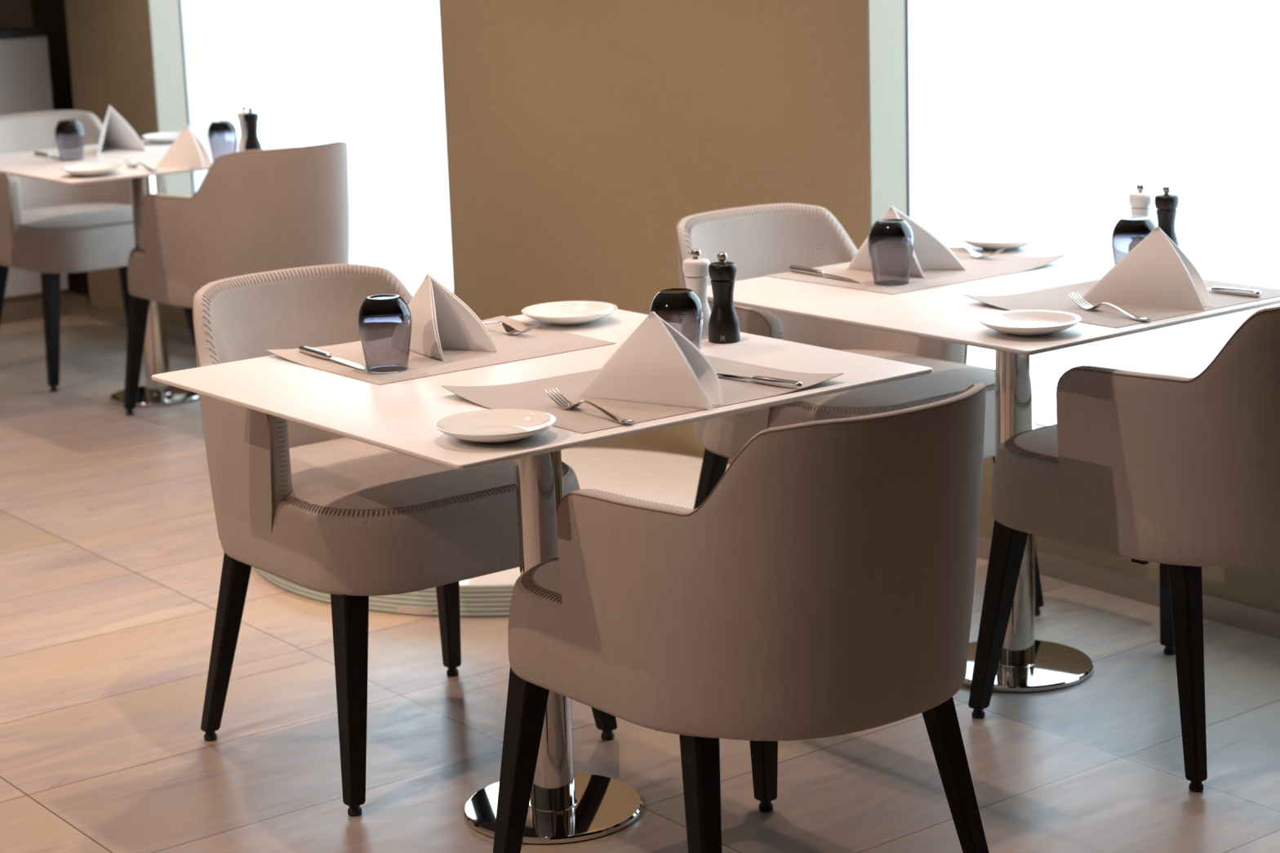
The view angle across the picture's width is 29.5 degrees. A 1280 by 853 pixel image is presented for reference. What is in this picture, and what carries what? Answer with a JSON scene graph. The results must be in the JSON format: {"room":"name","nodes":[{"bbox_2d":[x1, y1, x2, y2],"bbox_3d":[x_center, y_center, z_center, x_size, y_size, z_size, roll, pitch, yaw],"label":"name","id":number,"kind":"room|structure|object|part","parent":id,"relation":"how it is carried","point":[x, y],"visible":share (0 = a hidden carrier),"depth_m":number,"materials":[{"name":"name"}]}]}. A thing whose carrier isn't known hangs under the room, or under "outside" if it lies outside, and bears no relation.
{"room":"restaurant","nodes":[
{"label":"restaurant","id":0,"kind":"room"},
{"bbox_2d":[0,0,33,27],"bbox_3d":[-5.429,-1.321,7.184,8.100,2.800,0.220,-12,16,-37],"label":"wall","id":1,"kind":"structure","parent":0,"point":[14,13],"depth_m":9.41,"materials":[{"name":"brown paint"}]},
{"bbox_2d":[31,0,89,297],"bbox_3d":[-2.097,-1.865,9.119,0.100,2.800,1.000,-12,16,-37],"label":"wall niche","id":2,"kind":"object","parent":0,"point":[51,15],"depth_m":9.35,"materials":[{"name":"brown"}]},
{"bbox_2d":[0,291,1279,852],"bbox_3d":[-1.477,0.950,3.032,8.600,0.080,14.000,-12,16,-37],"label":"floor","id":3,"kind":"structure","parent":0,"point":[112,553],"depth_m":4.46,"materials":[{"name":"tile"}]},
{"bbox_2d":[0,26,69,324],"bbox_3d":[-2.777,-0.879,8.813,1.190,1.055,0.588,-12,16,-37],"label":"base cabinet","id":4,"kind":"object","parent":3,"relation":"on","point":[25,86],"visible":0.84,"depth_m":8.83,"materials":[{"name":"grey paint"}]},
{"bbox_2d":[0,26,48,38],"bbox_3d":[-2.796,-1.382,8.703,1.190,0.025,0.580,-12,16,-37],"label":"countertop","id":5,"kind":"structure","parent":4,"relation":"on","point":[6,32],"depth_m":8.80,"materials":[{"name":"grey stone"}]},
{"bbox_2d":[0,110,195,391],"bbox_3d":[-1.833,-0.597,7.952,0.559,0.818,0.688,-12,16,-37],"label":"upholstered armchair","id":6,"kind":"object","parent":3,"relation":"on","point":[51,229],"visible":0.59,"depth_m":7.71,"materials":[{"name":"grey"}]},
{"bbox_3d":[-2.107,-0.392,7.973,0.142,0.390,0.055,2,13,17],"label":"leg","id":7,"kind":"part","parent":6,"relation":"part of","materials":[{"name":"black wood"}]},
{"bbox_3d":[-1.846,-0.328,7.645,0.085,0.390,0.087,-12,16,-37],"label":"leg","id":8,"kind":"part","parent":6,"relation":"part of","materials":[{"name":"black wood"}]},
{"bbox_3d":[-1.805,-0.628,7.907,0.545,0.156,0.593,-12,16,-37],"label":"seat","id":9,"kind":"part","parent":6,"relation":"part of","materials":[{"name":"beige fabric"}]},
{"bbox_3d":[-1.912,-0.796,8.002,0.548,0.446,0.453,-12,16,-37],"label":"backrest","id":10,"kind":"part","parent":6,"relation":"part of","materials":[{"name":"beige fabric"}]},
{"bbox_3d":[-1.738,-0.467,8.255,0.055,0.390,0.142,-3,13,-4],"label":"leg","id":11,"kind":"part","parent":6,"relation":"part of","materials":[{"name":"black wood"}]},
{"bbox_3d":[-1.474,-0.404,7.930,0.085,0.390,0.087,-12,16,-37],"label":"leg","id":12,"kind":"part","parent":6,"relation":"part of","materials":[{"name":"black wood"}]},
{"bbox_2d":[0,134,295,406],"bbox_3d":[-1.497,-0.454,7.428,0.898,0.744,0.898,-12,16,-37],"label":"pedestal dining table","id":13,"kind":"object","parent":3,"relation":"on","point":[24,164],"visible":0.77,"depth_m":7.38,"materials":[{"name":"white laminate"}]},
{"bbox_2d":[33,151,60,159],"bbox_3d":[-1.792,-0.823,7.387,0.016,0.012,0.212,-11,16,-36],"label":"table knife","id":14,"kind":"object","parent":13,"relation":"on","point":[37,153],"visible":1,"depth_m":7.41,"materials":[{"name":"silver metal"}]},
{"bbox_3d":[-1.827,-0.832,7.429,0.014,0.012,0.100,-11,16,-36],"label":"handle","id":15,"kind":"part","parent":14,"relation":"part of","materials":[{"name":"silver metal"}]},
{"bbox_3d":[-1.762,-0.813,7.349,0.015,0.006,0.114,-11,16,-36],"label":"blade","id":16,"kind":"part","parent":14,"relation":"part of","materials":[{"name":"silver metal"}]},
{"bbox_2d":[54,119,84,161],"bbox_3d":[-1.708,-0.858,7.287,0.086,0.119,0.086,2,13,17],"label":"glass","id":17,"kind":"object","parent":13,"relation":"on","point":[69,135],"visible":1,"depth_m":7.26,"materials":[{"name":"clear glass"}]},
{"bbox_2d":[61,163,122,177],"bbox_3d":[-1.547,-0.722,6.871,0.171,0.024,0.171,-12,16,-37],"label":"plate","id":18,"kind":"object","parent":13,"relation":"on","point":[95,169],"visible":1,"depth_m":6.87,"materials":[{"name":"white ceramic"}]},
{"bbox_2d":[96,105,146,155],"bbox_3d":[-1.656,-0.920,7.512,0.160,0.138,0.237,-12,16,-37],"label":"folded napkin","id":19,"kind":"object","parent":13,"relation":"on","point":[116,132],"visible":1,"depth_m":7.52,"materials":[{"name":"white fabric"}]},
{"bbox_2d":[123,159,157,171],"bbox_3d":[-1.433,-0.750,6.982,0.024,0.022,0.205,-10,15,-34],"label":"fork","id":20,"kind":"object","parent":13,"relation":"on","point":[135,165],"visible":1,"depth_m":7.00,"materials":[{"name":"silver metal"}]},
{"bbox_3d":[-1.419,-0.744,6.963,0.024,0.018,0.156,-10,15,-33],"label":"handle","id":21,"kind":"part","parent":20,"relation":"part of","materials":[{"name":"silver metal"}]},
{"bbox_3d":[-1.485,-0.098,7.507,0.297,0.014,0.297,-12,16,-37],"label":"plate","id":22,"kind":"part","parent":13,"relation":"part of","materials":[{"name":"silver metal"}]},
{"bbox_2d":[142,131,195,143],"bbox_3d":[-1.498,-0.917,7.736,0.171,0.024,0.171,-12,16,-37],"label":"plate","id":23,"kind":"object","parent":13,"relation":"on","point":[162,137],"visible":0.67,"depth_m":7.71,"materials":[{"name":"white ceramic"}]},
{"bbox_2d":[155,124,212,168],"bbox_3d":[-1.310,-0.805,6.980,0.178,0.122,0.048,4,14,26],"label":"folded napkin","id":24,"kind":"object","parent":13,"relation":"on","point":[188,150],"visible":0.98,"depth_m":6.97,"materials":[{"name":"white fabric"}]},
{"bbox_2d":[207,120,237,162],"bbox_3d":[-1.218,-0.833,7.101,0.086,0.119,0.086,-2,13,0],"label":"glass","id":25,"kind":"object","parent":13,"relation":"on","point":[222,135],"visible":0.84,"depth_m":7.07,"materials":[{"name":"clear glass"}]},
{"bbox_2d":[236,105,248,151],"bbox_3d":[-1.172,-0.878,7.224,0.054,0.149,0.054,-12,16,-37],"label":"salt mill","id":26,"kind":"object","parent":13,"relation":"on","point":[242,138],"visible":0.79,"depth_m":7.21,"materials":[{"name":"white wood"}]},
{"bbox_3d":[-1.174,-0.943,7.210,0.017,0.016,0.017,-12,16,-37],"label":"knob","id":27,"kind":"part","parent":26,"relation":"part of","materials":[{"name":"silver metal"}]},
{"bbox_2d":[243,106,262,151],"bbox_3d":[-1.145,-0.868,7.178,0.054,0.149,0.054,-2,13,-1],"label":"pepper mill","id":28,"kind":"object","parent":13,"relation":"on","point":[251,118],"visible":0.93,"depth_m":7.16,"materials":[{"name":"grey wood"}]},
{"bbox_3d":[-1.147,-0.933,7.163,0.017,0.016,0.017,-2,13,-1],"label":"mill knob","id":29,"kind":"part","parent":28,"relation":"part of","materials":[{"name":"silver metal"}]},
{"bbox_2d":[123,141,350,415],"bbox_3d":[-1.142,-0.431,7.103,0.559,0.818,0.688,-12,16,-37],"label":"upholstered armchair","id":30,"kind":"object","parent":3,"relation":"on","point":[257,211],"visible":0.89,"depth_m":6.81,"materials":[{"name":"brown"}]},
{"bbox_3d":[-1.489,-0.242,7.211,0.085,0.390,0.087,-12,16,-37],"label":"leg","id":31,"kind":"part","parent":30,"relation":"part of","materials":[{"name":"black wood"}]},
{"bbox_3d":[-1.173,-0.476,7.131,0.545,0.156,0.593,-12,16,-37],"label":"seat","id":32,"kind":"part","parent":30,"relation":"part of","materials":[{"name":"beige fabric"}]},
{"bbox_3d":[-1.076,-0.595,6.973,0.548,0.446,0.453,-12,16,-37],"label":"backrest","id":33,"kind":"part","parent":30,"relation":"part of","materials":[{"name":"beige fabric"}]},
{"bbox_2d":[192,263,617,817],"bbox_3d":[-0.465,0.160,4.357,0.559,0.818,0.688,-12,16,-37],"label":"upholstered armchair","id":34,"kind":"object","parent":3,"relation":"on","point":[352,521],"visible":0.62,"depth_m":4.14,"materials":[{"name":"beige fabric"}]},
{"bbox_3d":[-0.739,0.365,4.377,0.142,0.390,0.055,2,13,17],"label":"leg","id":35,"kind":"part","parent":34,"relation":"part of","materials":[{"name":"black wood"}]},
{"bbox_3d":[-0.544,-0.039,4.406,0.548,0.446,0.453,-12,16,-37],"label":"backrest","id":36,"kind":"part","parent":34,"relation":"part of","materials":[{"name":"beige fabric"}]},
{"bbox_3d":[-0.478,0.430,4.050,0.085,0.390,0.087,-12,16,-37],"label":"leg","id":37,"kind":"part","parent":34,"relation":"part of","materials":[{"name":"black wood"}]},
{"bbox_3d":[-0.437,0.129,4.312,0.545,0.156,0.593,-12,16,-37],"label":"seat","id":38,"kind":"part","parent":34,"relation":"part of","materials":[{"name":"beige fabric"}]},
{"bbox_3d":[-0.370,0.290,4.660,0.055,0.390,0.142,-3,13,-4],"label":"leg","id":39,"kind":"part","parent":34,"relation":"part of","materials":[{"name":"black wood"}]},
{"bbox_3d":[-0.106,0.354,4.334,0.085,0.390,0.087,-12,16,-37],"label":"leg","id":40,"kind":"part","parent":34,"relation":"part of","materials":[{"name":"black wood"}]},
{"bbox_2d":[254,448,729,617],"bbox_3d":[-0.281,0.229,5.733,1.264,0.070,1.264,-12,16,-37],"label":"plinth","id":41,"kind":"object","parent":3,"relation":"on","point":[672,479],"visible":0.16,"depth_m":5.85,"materials":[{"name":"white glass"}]},
{"bbox_2d":[151,309,932,844],"bbox_3d":[-0.157,0.275,3.961,0.898,0.744,0.898,-12,16,-37],"label":"pedestal dining table","id":42,"kind":"object","parent":3,"relation":"on","point":[566,806],"visible":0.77,"depth_m":3.88,"materials":[{"name":"white laminate"}]},
{"bbox_2d":[266,315,616,385],"bbox_3d":[-0.331,-0.135,4.089,0.475,0.011,0.354,-12,16,-37],"label":"placemat","id":43,"kind":"object","parent":42,"relation":"on","point":[540,341],"visible":0.62,"depth_m":4.04,"materials":[{"name":"fabric"}]},
{"bbox_2d":[298,345,364,369],"bbox_3d":[-0.507,-0.115,4.015,0.016,0.012,0.212,-11,15,-35],"label":"table knife","id":44,"kind":"object","parent":43,"relation":"on","point":[304,349],"visible":1,"depth_m":4.03,"materials":[{"name":"silver metal"}]},
{"bbox_3d":[-0.541,-0.123,4.059,0.014,0.012,0.100,-11,15,-35],"label":"handle","id":45,"kind":"part","parent":44,"relation":"part of","materials":[{"name":"silver metal"}]},
{"bbox_3d":[-0.477,-0.105,3.977,0.015,0.006,0.114,-11,15,-35],"label":"blade","id":46,"kind":"part","parent":44,"relation":"part of","materials":[{"name":"silver metal"}]},
{"bbox_2d":[357,293,412,373],"bbox_3d":[-0.410,-0.150,3.918,0.086,0.119,0.086,0,13,9],"label":"glass","id":47,"kind":"object","parent":43,"relation":"on","point":[384,322],"visible":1,"depth_m":3.89,"materials":[{"name":"clear glass"}]},
{"bbox_2d":[408,273,498,360],"bbox_3d":[-0.344,-0.195,4.079,0.112,0.132,0.206,-12,16,-37],"label":"folded napkin","id":48,"kind":"object","parent":43,"relation":"on","point":[440,318],"visible":0.87,"depth_m":4.05,"materials":[{"name":"white fabric"}]},
{"bbox_2d":[483,321,538,334],"bbox_3d":[-0.251,-0.177,4.232,0.024,0.022,0.205,-13,17,-42],"label":"fork","id":49,"kind":"object","parent":43,"relation":"on","point":[508,329],"visible":0.9,"depth_m":4.20,"materials":[{"name":"silver metal"}]},
{"bbox_3d":[-0.267,-0.178,4.250,0.024,0.018,0.156,-13,17,-42],"label":"handle","id":50,"kind":"part","parent":49,"relation":"part of","materials":[{"name":"silver metal"}]},
{"bbox_2d":[435,408,556,444],"bbox_3d":[-0.202,0.005,3.417,0.171,0.024,0.171,-12,16,-37],"label":"plate","id":51,"kind":"object","parent":42,"relation":"on","point":[492,426],"visible":1,"depth_m":3.45,"materials":[{"name":"white ceramic"}]},
{"bbox_3d":[-0.144,0.631,4.040,0.297,0.014,0.297,-12,16,-37],"label":"plate","id":52,"kind":"part","parent":42,"relation":"part of","materials":[{"name":"silver metal"}]},
{"bbox_2d":[521,300,617,325],"bbox_3d":[-0.124,-0.197,4.306,0.171,0.024,0.171,-12,16,-37],"label":"plate","id":53,"kind":"object","parent":42,"relation":"on","point":[575,313],"visible":1,"depth_m":4.34,"materials":[{"name":"white ceramic"}]},
{"bbox_2d":[440,355,844,433],"bbox_3d":[0.002,-0.064,3.709,0.492,0.017,0.376,-12,16,-37],"label":"placemat","id":54,"kind":"object","parent":42,"relation":"on","point":[585,418],"visible":0.63,"depth_m":3.67,"materials":[{"name":"fabric"}]},
{"bbox_2d":[545,387,634,423],"bbox_3d":[-0.073,-0.030,3.545,0.024,0.022,0.205,-11,15,-34],"label":"fork","id":55,"kind":"object","parent":54,"relation":"on","point":[613,416],"visible":1,"depth_m":3.56,"materials":[{"name":"silver metal"}]},
{"bbox_3d":[-0.059,-0.024,3.526,0.024,0.018,0.156,-11,15,-34],"label":"handle","id":56,"kind":"part","parent":55,"relation":"part of","materials":[{"name":"silver metal"}]},
{"bbox_2d":[578,311,723,409],"bbox_3d":[0.023,-0.107,3.627,0.238,0.133,0.075,6,15,33],"label":"folded napkin","id":57,"kind":"object","parent":54,"relation":"on","point":[656,363],"visible":1,"depth_m":3.60,"materials":[{"name":"white fabric"}]},
{"bbox_2d":[649,288,703,350],"bbox_3d":[0.059,-0.158,3.883,0.086,0.119,0.086,2,13,17],"label":"glass","id":58,"kind":"object","parent":54,"relation":"on","point":[682,308],"visible":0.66,"depth_m":3.84,"materials":[{"name":"clear glass"}]},
{"bbox_2d":[716,373,802,389],"bbox_3d":[0.168,-0.075,3.736,0.016,0.012,0.212,-14,17,-43],"label":"table knife","id":59,"kind":"object","parent":54,"relation":"on","point":[788,384],"visible":0.87,"depth_m":3.70,"materials":[{"name":"silver metal"}]},
{"bbox_3d":[0.133,-0.079,3.771,0.015,0.006,0.114,-14,17,-43],"label":"blade","id":60,"kind":"part","parent":59,"relation":"part of","materials":[{"name":"silver metal"}]},
{"bbox_3d":[0.207,-0.068,3.697,0.014,0.012,0.100,-14,17,-43],"label":"handle","id":61,"kind":"part","parent":59,"relation":"part of","materials":[{"name":"silver metal"}]},
{"bbox_2d":[682,248,711,338],"bbox_3d":[0.097,-0.226,4.115,0.054,0.149,0.054,-12,16,-37],"label":"salt mill","id":62,"kind":"object","parent":42,"relation":"on","point":[695,269],"visible":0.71,"depth_m":4.09,"materials":[{"name":"white wood"}]},
{"bbox_3d":[0.094,-0.291,4.100,0.017,0.016,0.017,-12,16,-37],"label":"knob","id":63,"kind":"part","parent":62,"relation":"part of","materials":[{"name":"silver metal"}]},
{"bbox_2d":[707,252,740,343],"bbox_3d":[0.139,-0.216,4.068,0.054,0.149,0.054,0,13,8],"label":"pepper mill","id":64,"kind":"object","parent":42,"relation":"on","point":[723,322],"visible":1,"depth_m":4.05,"materials":[{"name":"black wood"}]},
{"bbox_3d":[0.137,-0.282,4.053,0.017,0.016,0.017,0,13,8],"label":"mill knob","id":65,"kind":"part","parent":64,"relation":"part of","materials":[{"name":"silver metal"}]},
{"bbox_2d":[493,382,989,852],"bbox_3d":[0.171,0.322,3.537,0.559,0.818,0.688,-12,16,-37],"label":"upholstered armchair","id":66,"kind":"object","parent":3,"relation":"on","point":[824,585],"visible":1,"depth_m":3.25,"materials":[{"name":"brown"}]},
{"bbox_3d":[-0.175,0.510,3.645,0.085,0.390,0.087,-12,16,-37],"label":"leg","id":67,"kind":"part","parent":66,"relation":"part of","materials":[{"name":"black wood"}]},
{"bbox_3d":[0.141,0.277,3.565,0.545,0.156,0.593,-12,16,-37],"label":"seat","id":68,"kind":"part","parent":66,"relation":"part of","materials":[{"name":"beige fabric"}]},
{"bbox_3d":[0.088,0.574,3.320,0.055,0.390,0.142,-3,13,-4],"label":"leg","id":69,"kind":"part","parent":66,"relation":"part of","materials":[{"name":"black wood"}]},
{"bbox_3d":[0.197,0.434,3.929,0.085,0.390,0.087,-12,16,-37],"label":"leg","id":70,"kind":"part","parent":66,"relation":"part of","materials":[{"name":"black wood"}]},
{"bbox_3d":[0.237,0.158,3.407,0.548,0.446,0.453,-12,16,-37],"label":"backrest","id":71,"kind":"part","parent":66,"relation":"part of","materials":[{"name":"beige fabric"}]},
{"bbox_3d":[0.458,0.498,3.602,0.142,0.390,0.055,2,13,17],"label":"leg","id":72,"kind":"part","parent":66,"relation":"part of","materials":[{"name":"black wood"}]},
{"bbox_2d":[675,203,1044,616],"bbox_3d":[0.408,-0.013,5.001,0.559,0.818,0.688,-12,16,-37],"label":"upholstered armchair","id":73,"kind":"object","parent":3,"relation":"on","point":[766,239],"visible":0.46,"depth_m":5.05,"materials":[{"name":"brown"}]},
{"bbox_3d":[0.134,0.192,5.021,0.142,0.390,0.055,2,13,17],"label":"leg","id":74,"kind":"part","parent":73,"relation":"part of","materials":[{"name":"black wood"}]},
{"bbox_3d":[0.329,-0.212,5.050,0.548,0.446,0.453,-12,16,-37],"label":"backrest","id":75,"kind":"part","parent":73,"relation":"part of","materials":[{"name":"beige fabric"}]},
{"bbox_3d":[0.436,-0.044,4.956,0.545,0.156,0.593,-12,16,-37],"label":"seat","id":76,"kind":"part","parent":73,"relation":"part of","materials":[{"name":"beige fabric"}]},
{"bbox_3d":[0.767,0.181,4.978,0.085,0.390,0.087,-12,16,-37],"label":"leg","id":77,"kind":"part","parent":73,"relation":"part of","materials":[{"name":"black wood"}]},
{"bbox_2d":[706,240,1279,692],"bbox_3d":[0.711,0.102,4.606,0.898,0.744,0.898,-12,16,-37],"label":"pedestal dining table","id":78,"kind":"object","parent":3,"relation":"on","point":[1027,664],"visible":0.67,"depth_m":4.54,"materials":[{"name":"silver metal"}]},
{"bbox_2d":[764,246,1070,294],"bbox_3d":[0.544,-0.317,4.748,0.497,0.021,0.346,-12,16,-37],"label":"placemat","id":79,"kind":"object","parent":78,"relation":"on","point":[997,264],"visible":0.69,"depth_m":4.70,"materials":[{"name":"fabric"}]},
{"bbox_2d":[788,265,859,282],"bbox_3d":[0.358,-0.295,4.693,0.016,0.012,0.212,-11,15,-34],"label":"table knife","id":80,"kind":"object","parent":79,"relation":"on","point":[792,268],"visible":1,"depth_m":4.71,"materials":[{"name":"silver metal"}]},
{"bbox_3d":[0.325,-0.304,4.737,0.014,0.012,0.100,-11,15,-34],"label":"handle","id":81,"kind":"part","parent":80,"relation":"part of","materials":[{"name":"silver metal"}]},
{"bbox_3d":[0.386,-0.285,4.654,0.015,0.006,0.114,-11,15,-34],"label":"blade","id":82,"kind":"part","parent":80,"relation":"part of","materials":[{"name":"silver metal"}]},
{"bbox_2d":[867,218,914,285],"bbox_3d":[0.473,-0.330,4.587,0.086,0.119,0.086,-9,14,-27],"label":"glass","id":83,"kind":"object","parent":79,"relation":"on","point":[891,242],"visible":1,"depth_m":4.55,"materials":[{"name":"clear glass"}]},
{"bbox_2d":[847,205,966,277],"bbox_3d":[0.503,-0.361,4.694,0.236,0.132,0.105,2,13,18],"label":"folded napkin","id":84,"kind":"object","parent":79,"relation":"on","point":[930,252],"visible":0.54,"depth_m":4.71,"materials":[{"name":"white fabric"}]},
{"bbox_2d":[949,247,1004,257],"bbox_3d":[0.644,-0.355,4.893,0.205,0.022,0.024,10,17,43],"label":"fork","id":85,"kind":"object","parent":79,"relation":"on","point":[972,252],"visible":0.88,"depth_m":4.87,"materials":[{"name":"silver metal"}]},
{"bbox_3d":[0.627,-0.356,4.911,0.156,0.018,0.024,10,17,43],"label":"handle","id":86,"kind":"part","parent":85,"relation":"part of","materials":[{"name":"silver metal"}]},
{"bbox_2d":[958,230,1042,250],"bbox_3d":[0.740,-0.379,4.991,0.171,0.024,0.171,-12,16,-37],"label":"plate","id":87,"kind":"object","parent":78,"relation":"on","point":[995,240],"visible":1,"depth_m":5.03,"materials":[{"name":"white ceramic"}]},
{"bbox_3d":[0.723,0.458,4.686,0.297,0.014,0.297,-12,16,-37],"label":"plate","id":88,"kind":"part","parent":78,"relation":"part of","materials":[{"name":"silver metal"}]},
{"bbox_2d":[977,309,1081,336],"bbox_3d":[0.651,-0.169,4.066,0.171,0.024,0.171,-12,16,-37],"label":"plate","id":89,"kind":"object","parent":78,"relation":"on","point":[1026,322],"visible":1,"depth_m":4.10,"materials":[{"name":"white ceramic"}]},
{"bbox_2d":[964,279,1279,328],"bbox_3d":[0.880,-0.238,4.355,0.480,0.017,0.371,-12,16,-37],"label":"placemat","id":90,"kind":"object","parent":78,"relation":"on","point":[1057,298],"visible":0.62,"depth_m":4.31,"materials":[{"name":"fabric"}]},
{"bbox_2d":[1068,293,1151,320],"bbox_3d":[0.812,-0.206,4.203,0.024,0.022,0.205,-8,14,-27],"label":"fork","id":91,"kind":"object","parent":90,"relation":"on","point":[1089,306],"visible":1,"depth_m":4.22,"materials":[{"name":"silver metal"}]},
{"bbox_3d":[0.824,-0.200,4.182,0.024,0.018,0.156,-8,14,-27],"label":"handle","id":92,"kind":"part","parent":91,"relation":"part of","materials":[{"name":"silver metal"}]},
{"bbox_2d":[1111,216,1156,265],"bbox_3d":[0.919,-0.328,4.514,0.086,0.119,0.086,-8,14,-24],"label":"glass","id":93,"kind":"object","parent":90,"relation":"on","point":[1128,232],"visible":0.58,"depth_m":4.48,"materials":[{"name":"clear glass"}]},
{"bbox_2d":[1078,226,1213,310],"bbox_3d":[0.899,-0.286,4.291,0.236,0.135,0.076,7,15,34],"label":"folded napkin","id":94,"kind":"object","parent":90,"relation":"on","point":[1156,272],"visible":0.98,"depth_m":4.27,"materials":[{"name":"white fabric"}]},
{"bbox_2d":[1207,286,1261,297],"bbox_3d":[1.026,-0.249,4.386,0.016,0.012,0.212,-14,17,-42],"label":"table knife","id":95,"kind":"object","parent":90,"relation":"on","point":[1240,291],"visible":0.81,"depth_m":4.34,"materials":[{"name":"silver metal"}]},
{"bbox_2d":[1128,183,1152,217],"bbox_3d":[0.981,-0.401,4.765,0.054,0.149,0.054,-12,16,-37],"label":"salt mill","id":96,"kind":"object","parent":78,"relation":"on","point":[1140,202],"visible":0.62,"depth_m":4.74,"materials":[{"name":"white wood"}]},
{"bbox_3d":[0.978,-0.466,4.750,0.017,0.016,0.017,-12,16,-37],"label":"knob","id":97,"kind":"part","parent":96,"relation":"part of","materials":[{"name":"silver metal"}]},
{"bbox_2d":[1154,185,1179,247],"bbox_3d":[1.023,-0.393,4.725,0.054,0.149,0.054,-2,13,-1],"label":"pepper mill","id":98,"kind":"object","parent":78,"relation":"on","point":[1166,203],"visible":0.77,"depth_m":4.71,"materials":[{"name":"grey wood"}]},
{"bbox_3d":[1.020,-0.458,4.710,0.017,0.016,0.017,-2,13,-1],"label":"mill knob","id":99,"kind":"part","parent":98,"relation":"part of","materials":[{"name":"silver metal"}]},
{"bbox_2d":[968,306,1279,792],"bbox_3d":[0.996,0.132,4.263,0.559,0.818,0.688,-12,16,-37],"label":"upholstered armchair","id":100,"kind":"object","parent":3,"relation":"on","point":[1180,474],"visible":1,"depth_m":4.02,"materials":[{"name":"brown fabric"}]},
{"bbox_3d":[0.650,0.320,4.370,0.085,0.390,0.087,-12,16,-37],"label":"leg","id":101,"kind":"part","parent":100,"relation":"part of","materials":[{"name":"black wood"}]},
{"bbox_3d":[0.965,0.087,4.290,0.545,0.156,0.593,-12,16,-37],"label":"seat","id":102,"kind":"part","parent":100,"relation":"part of","materials":[{"name":"beige fabric"}]},
{"bbox_3d":[1.022,0.244,4.655,0.085,0.390,0.087,-12,16,-37],"label":"leg","id":103,"kind":"part","parent":100,"relation":"part of","materials":[{"name":"black wood"}]},
{"bbox_3d":[1.062,-0.032,4.132,0.548,0.446,0.453,-12,16,-37],"label":"backrest","id":104,"kind":"part","parent":100,"relation":"part of","materials":[{"name":"beige fabric"}]},
{"bbox_3d":[0.913,0.384,4.045,0.055,0.390,0.142,-3,13,-4],"label":"leg","id":105,"kind":"part","parent":100,"relation":"part of","materials":[{"name":"black wood"}]},
{"bbox_2d":[64,0,1279,612],"bbox_3d":[1.748,-0.861,4.048,0.258,2.800,12.150,-11,16,-36],"label":"wall","id":106,"kind":"structure","parent":0,"point":[581,134],"depth_m":6.28,"materials":[{"name":"paint"}]},
{"bbox_2d":[147,0,455,297],"bbox_3d":[-1.017,-1.602,7.540,0.263,2.335,1.810,-11,16,-36],"label":"window","id":107,"kind":"structure","parent":106,"relation":"in","point":[178,37],"depth_m":8.34,"materials":[{"name":"glass"}]},
{"bbox_2d":[87,303,1279,639],"bbox_3d":[1.688,0.500,4.268,0.009,0.052,12.150,-11,16,-36],"label":"baseboard","id":108,"kind":"structure","parent":106,"relation":"attached to","point":[1256,620],"depth_m":5.15,"materials":[{"name":"beige wood"}]},
{"bbox_2d":[865,0,1057,428],"bbox_3d":[1.146,-1.063,4.800,0.263,2.335,1.775,-11,16,-36],"label":"window","id":109,"kind":"structure","parent":106,"relation":"in","point":[901,56],"depth_m":5.58,"materials":[{"name":"clear glass"}]}
]}

